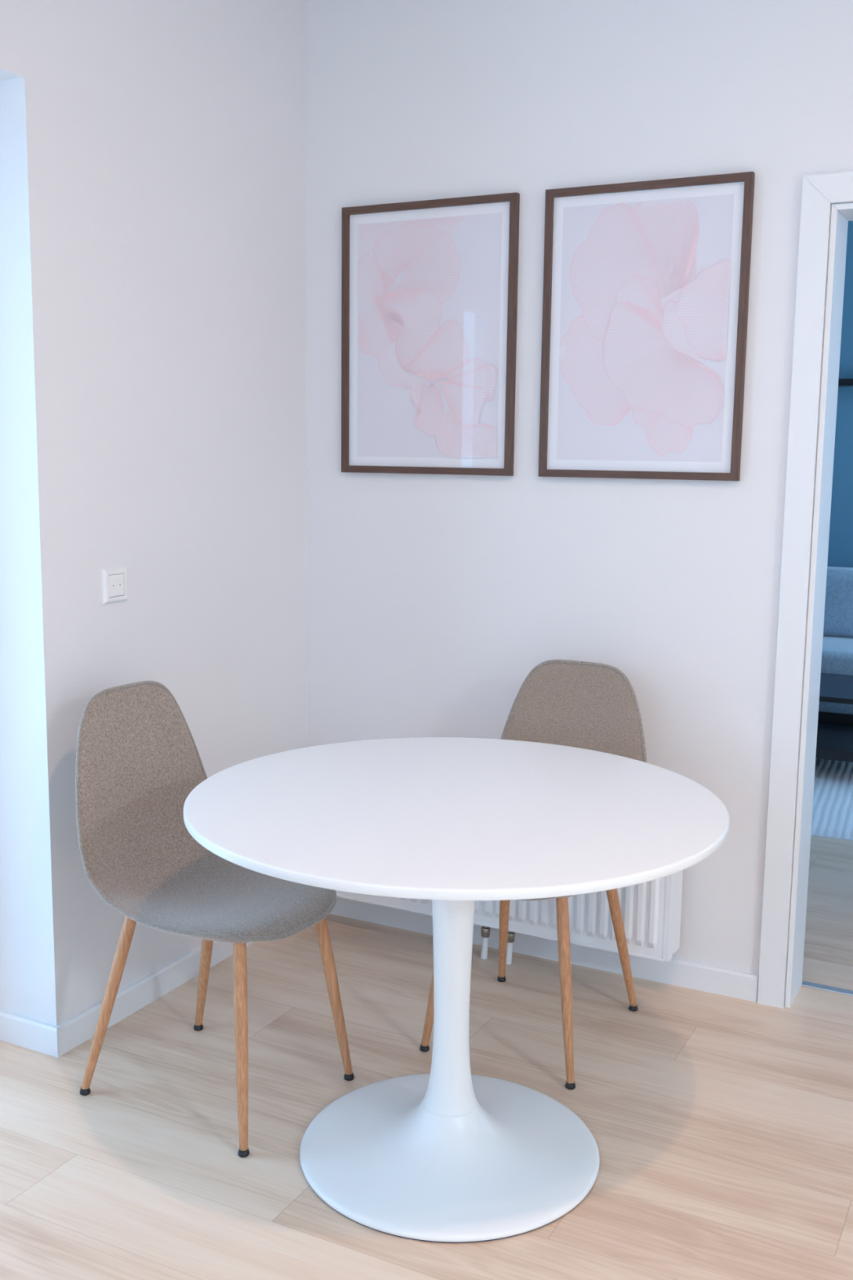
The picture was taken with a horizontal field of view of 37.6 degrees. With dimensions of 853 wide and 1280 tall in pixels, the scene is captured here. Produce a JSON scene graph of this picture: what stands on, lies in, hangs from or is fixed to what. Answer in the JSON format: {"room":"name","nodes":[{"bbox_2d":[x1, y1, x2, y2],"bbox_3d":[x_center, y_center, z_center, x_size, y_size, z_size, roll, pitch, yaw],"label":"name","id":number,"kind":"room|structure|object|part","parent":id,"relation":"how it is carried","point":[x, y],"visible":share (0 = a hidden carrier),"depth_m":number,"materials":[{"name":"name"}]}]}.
{"room":"dining room","nodes":[
{"label":"dining room","id":0,"kind":"room"},
{"bbox_2d":[0,0,307,1025],"bbox_3d":[-1.625,-0.220,1.647,0.340,2.750,4.900,5,10,27],"label":"wall","id":1,"kind":"structure","parent":0,"point":[153,242],"depth_m":3.03,"materials":[{"name":"white paint"}]},
{"bbox_2d":[101,566,127,604],"bbox_3d":[-0.748,-0.132,3.009,0.010,0.083,0.083,5,10,27],"label":"wall socket","id":2,"kind":"object","parent":1,"relation":"attached to","point":[113,580],"visible":1,"depth_m":3.00,"materials":[{"name":"white plastic"}]},
{"bbox_3d":[-0.748,-0.132,3.009,0.010,0.053,0.053,5,10,27],"label":"plate","id":3,"kind":"part","parent":2,"relation":"part of","materials":[{"name":"white plastic"}]},
{"bbox_2d":[0,940,253,1057],"bbox_3d":[-0.739,0.867,3.488,0.274,0.070,1.098,5,10,27],"label":"baseboard","id":4,"kind":"structure","parent":1,"relation":"attached to","point":[42,1037],"depth_m":3.06,"materials":[{"name":"white paint"}]},
{"bbox_2d":[0,835,852,1279],"bbox_3d":[1.680,1.145,2.490,8.400,0.120,9.250,5,10,27],"label":"floor","id":5,"kind":"structure","parent":0,"point":[721,1126],"depth_m":2.70,"materials":[{"name":"brown wood"}]},
{"bbox_2d":[75,680,354,1157],"bbox_3d":[-0.471,0.564,2.765,0.521,0.893,0.454,6,10,31],"label":"dining chair","id":6,"kind":"object","parent":5,"relation":"on","point":[139,762],"visible":0.87,"depth_m":2.77,"materials":[{"name":"grey fabric"}]},
{"bbox_3d":[-0.694,0.787,2.747,0.143,0.432,0.028,1,9,4],"label":"leg","id":7,"kind":"part","parent":6,"relation":"part of","materials":[{"name":"brown wood"}]},
{"bbox_3d":[-0.528,0.749,3.014,0.028,0.432,0.143,-5,10,-31],"label":"leg","id":8,"kind":"part","parent":6,"relation":"part of","materials":[{"name":"brown wood"}]},
{"bbox_2d":[80,684,333,936],"bbox_3d":[-0.467,0.354,2.732,0.508,0.458,0.445,6,10,31],"label":"seat","id":9,"kind":"object","parent":6,"relation":"on","point":[140,762],"depth_m":2.79,"materials":[{"name":"grey fabric"}]},
{"bbox_3d":[-0.378,0.820,2.557,0.028,0.430,0.097,-1,9,-11],"label":"leg","id":10,"kind":"part","parent":6,"relation":"part of","materials":[{"name":"brown wood"}]},
{"bbox_3d":[-0.213,0.782,2.822,0.097,0.430,0.028,-2,9,-16],"label":"leg","id":11,"kind":"part","parent":6,"relation":"part of","materials":[{"name":"brown wood"}]},
{"bbox_2d":[183,737,729,1242],"bbox_3d":[0.052,0.680,2.519,1.050,0.750,1.050,1,9,-1],"label":"dining table","id":12,"kind":"object","parent":5,"relation":"on","point":[449,1153],"visible":1,"depth_m":2.43,"materials":[{"name":"white paint"}]},
{"bbox_2d":[419,659,647,1089],"bbox_3d":[0.275,0.528,3.065,0.454,0.893,0.521,5,10,27],"label":"dining chair","id":13,"kind":"object","parent":5,"relation":"on","point":[583,704],"visible":0.41,"depth_m":3.20,"materials":[{"name":"fabric"}]},
{"bbox_3d":[0.036,0.760,2.985,0.097,0.430,0.028,-2,9,-15],"label":"leg","id":14,"kind":"part","parent":13,"relation":"part of","materials":[{"name":"brown wood"}]},
{"bbox_3d":[0.206,0.713,3.311,0.028,0.432,0.143,1,9,0],"label":"leg","id":15,"kind":"part","parent":13,"relation":"part of","materials":[{"name":"brown wood"}]},
{"bbox_3d":[0.316,0.785,2.842,0.028,0.430,0.097,-2,9,-20],"label":"leg","id":16,"kind":"part","parent":13,"relation":"part of","materials":[{"name":"brown wood"}]},
{"bbox_2d":[503,662,643,761],"bbox_3d":[0.277,0.318,3.031,0.445,0.458,0.508,5,10,27],"label":"chair back","id":17,"kind":"object","parent":13,"relation":"on","point":[593,706],"depth_m":3.22,"materials":[{"name":"beige fabric"}]},
{"bbox_3d":[0.487,0.738,3.168,0.143,0.432,0.028,-5,11,-35],"label":"leg","id":18,"kind":"part","parent":13,"relation":"part of","materials":[{"name":"brown wood"}]},
{"bbox_2d":[801,981,852,995],"bbox_3d":[1.399,0.968,3.220,0.844,0.004,0.030,5,10,27],"label":"trim","id":19,"kind":"structure","parent":5,"relation":"on","point":[806,984],"depth_m":3.38,"materials":[{"name":"silver metal"}]},
{"bbox_2d":[811,758,852,839],"bbox_3d":[1.784,0.634,5.425,2.300,0.011,1.520,4,9,22],"label":"rug","id":20,"kind":"object","parent":5,"relation":"on","point":[833,797],"visible":0.09,"depth_m":5.20,"materials":[{"name":"fabric"}]},
{"bbox_2d":[815,672,852,762],"bbox_3d":[1.786,0.384,5.793,1.100,0.372,0.618,5,10,25],"label":"coffee table","id":21,"kind":"object","parent":20,"relation":"on","point":[834,741],"visible":0.12,"depth_m":5.71,"materials":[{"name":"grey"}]},
{"bbox_3d":[1.785,0.429,5.800,1.060,0.095,0.606,5,9,25],"label":"shelf rail","id":22,"kind":"part","parent":21,"relation":"part of","materials":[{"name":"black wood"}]},
{"bbox_2d":[816,722,852,751],"bbox_3d":[1.785,0.447,5.803,1.060,0.020,0.580,5,9,25],"label":"shelf","id":23,"kind":"object","parent":21,"relation":"attached to","point":[831,736],"depth_m":5.74,"materials":[{"name":"grey"}]},
{"bbox_3d":[1.788,0.212,5.767,1.100,0.024,0.618,5,9,25],"label":"rail","id":24,"kind":"part","parent":21,"relation":"part of","materials":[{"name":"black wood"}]},
{"bbox_2d":[818,566,852,714],"bbox_3d":[2.526,0.085,6.383,2.000,0.830,0.890,5,10,27],"label":"sofa","id":25,"kind":"object","parent":5,"relation":"on","point":[837,634],"visible":0.05,"depth_m":6.56,"materials":[{"name":"blue fabric"}]},
{"bbox_2d":[821,635,852,675],"bbox_3d":[2.098,0.080,6.479,0.840,0.140,0.670,5,10,27],"label":"seat cushion","id":26,"kind":"object","parent":25,"relation":"on","point":[837,651],"depth_m":6.17,"materials":[{"name":"fabric"}]},
{"bbox_2d":[822,566,852,637],"bbox_3d":[2.226,-0.202,6.684,0.840,0.360,0.240,5,10,27],"label":"cushion","id":27,"kind":"object","parent":25,"relation":"on","point":[838,607],"depth_m":6.58,"materials":[{"name":"fabric"}]},
{"bbox_2d":[306,0,852,1005],"bbox_3d":[1.903,-0.331,2.671,8.400,2.750,0.150,5,10,27],"label":"wall","id":28,"kind":"structure","parent":0,"point":[432,599],"depth_m":3.32,"materials":[{"name":"white paint"}]},
{"bbox_2d":[341,192,519,475],"bbox_3d":[-0.001,-0.836,3.485,0.537,0.741,0.020,5,10,27],"label":"framed print","id":29,"kind":"object","parent":28,"relation":"attached to","point":[429,287],"visible":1,"depth_m":3.48,"materials":[{"name":"pink paper"}]},
{"bbox_3d":[-0.231,-0.856,3.601,0.020,0.741,0.020,5,10,27],"label":"frame","id":30,"kind":"part","parent":29,"relation":"part of","materials":[{"name":"brown wood"}]},
{"bbox_3d":[-0.005,-0.479,3.539,0.536,0.020,0.020,5,10,27],"label":"frame","id":31,"kind":"part","parent":29,"relation":"part of","materials":[{"name":"brown wood"}]},
{"bbox_3d":[0.004,-1.192,3.431,0.536,0.020,0.020,5,10,27],"label":"frame","id":32,"kind":"part","parent":29,"relation":"part of","materials":[{"name":"brown wood"}]},
{"bbox_3d":[0.229,-0.815,3.369,0.020,0.741,0.020,5,10,27],"label":"frame","id":33,"kind":"part","parent":29,"relation":"part of","materials":[{"name":"brown wood"}]},
{"bbox_2d":[335,870,683,964],"bbox_3d":[0.161,0.682,3.517,1.100,0.451,0.109,5,10,27],"label":"radiator","id":34,"kind":"object","parent":28,"relation":"attached to","point":[651,910],"visible":0.35,"depth_m":3.32,"materials":[{"name":"white metal"}]},
{"bbox_3d":[0.163,0.623,3.511,1.072,0.332,0.101,5,10,27],"label":"panel","id":35,"kind":"part","parent":34,"relation":"part of","materials":[{"name":"white metal"}]},
{"bbox_2d":[329,897,758,1002],"bbox_3d":[0.248,0.861,3.608,1.402,0.070,0.014,5,10,27],"label":"baseboard","id":36,"kind":"structure","parent":28,"relation":"attached to","point":[678,972],"depth_m":3.48,"materials":[{"name":"white paint"}]},
{"bbox_2d":[537,171,755,480],"bbox_3d":[0.549,-0.786,3.207,0.537,0.741,0.020,5,10,27],"label":"framed print","id":37,"kind":"object","parent":28,"relation":"attached to","point":[646,285],"visible":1,"depth_m":3.20,"materials":[{"name":"pink paper"}]},
{"bbox_3d":[0.319,-0.807,3.323,0.020,0.741,0.020,5,10,27],"label":"frame","id":38,"kind":"part","parent":37,"relation":"part of","materials":[{"name":"brown wood"}]},
{"bbox_3d":[0.545,-0.430,3.261,0.536,0.020,0.020,5,10,27],"label":"frame","id":39,"kind":"part","parent":37,"relation":"part of","materials":[{"name":"brown wood"}]},
{"bbox_3d":[0.554,-1.143,3.153,0.536,0.020,0.020,5,10,27],"label":"frame","id":40,"kind":"part","parent":37,"relation":"part of","materials":[{"name":"brown wood"}]},
{"bbox_3d":[0.779,-0.766,3.091,0.020,0.741,0.020,5,10,27],"label":"frame","id":41,"kind":"part","parent":37,"relation":"part of","materials":[{"name":"brown wood"}]},
{"bbox_2d":[757,171,852,1008],"bbox_3d":[1.334,-0.036,2.913,1.008,2.080,0.018,5,10,27],"label":"trim","id":42,"kind":"structure","parent":28,"relation":"attached to","point":[820,192],"depth_m":3.10,"materials":[{"name":"white paint"}]},
{"bbox_2d":[785,203,852,1008],"bbox_3d":[1.371,-0.013,2.993,0.870,2.011,0.162,5,10,27],"label":"door frame","id":43,"kind":"structure","parent":28,"relation":"in","point":[841,214],"depth_m":3.15,"materials":[{"name":"white paint"}]},
{"bbox_2d":[826,221,852,568],"bbox_3d":[2.182,-1.001,7.113,4.600,2.750,0.100,5,10,27],"label":"wall","id":44,"kind":"structure","parent":0,"point":[840,553],"depth_m":6.97,"materials":[{"name":"blue paint"}]},
{"bbox_2d":[838,378,852,386],"bbox_3d":[2.412,-1.404,6.828,1.800,0.038,0.090,5,10,27],"label":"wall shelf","id":45,"kind":"object","parent":44,"relation":"attached to","point":[842,382],"visible":0.02,"depth_m":6.84,"materials":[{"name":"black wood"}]}
]}

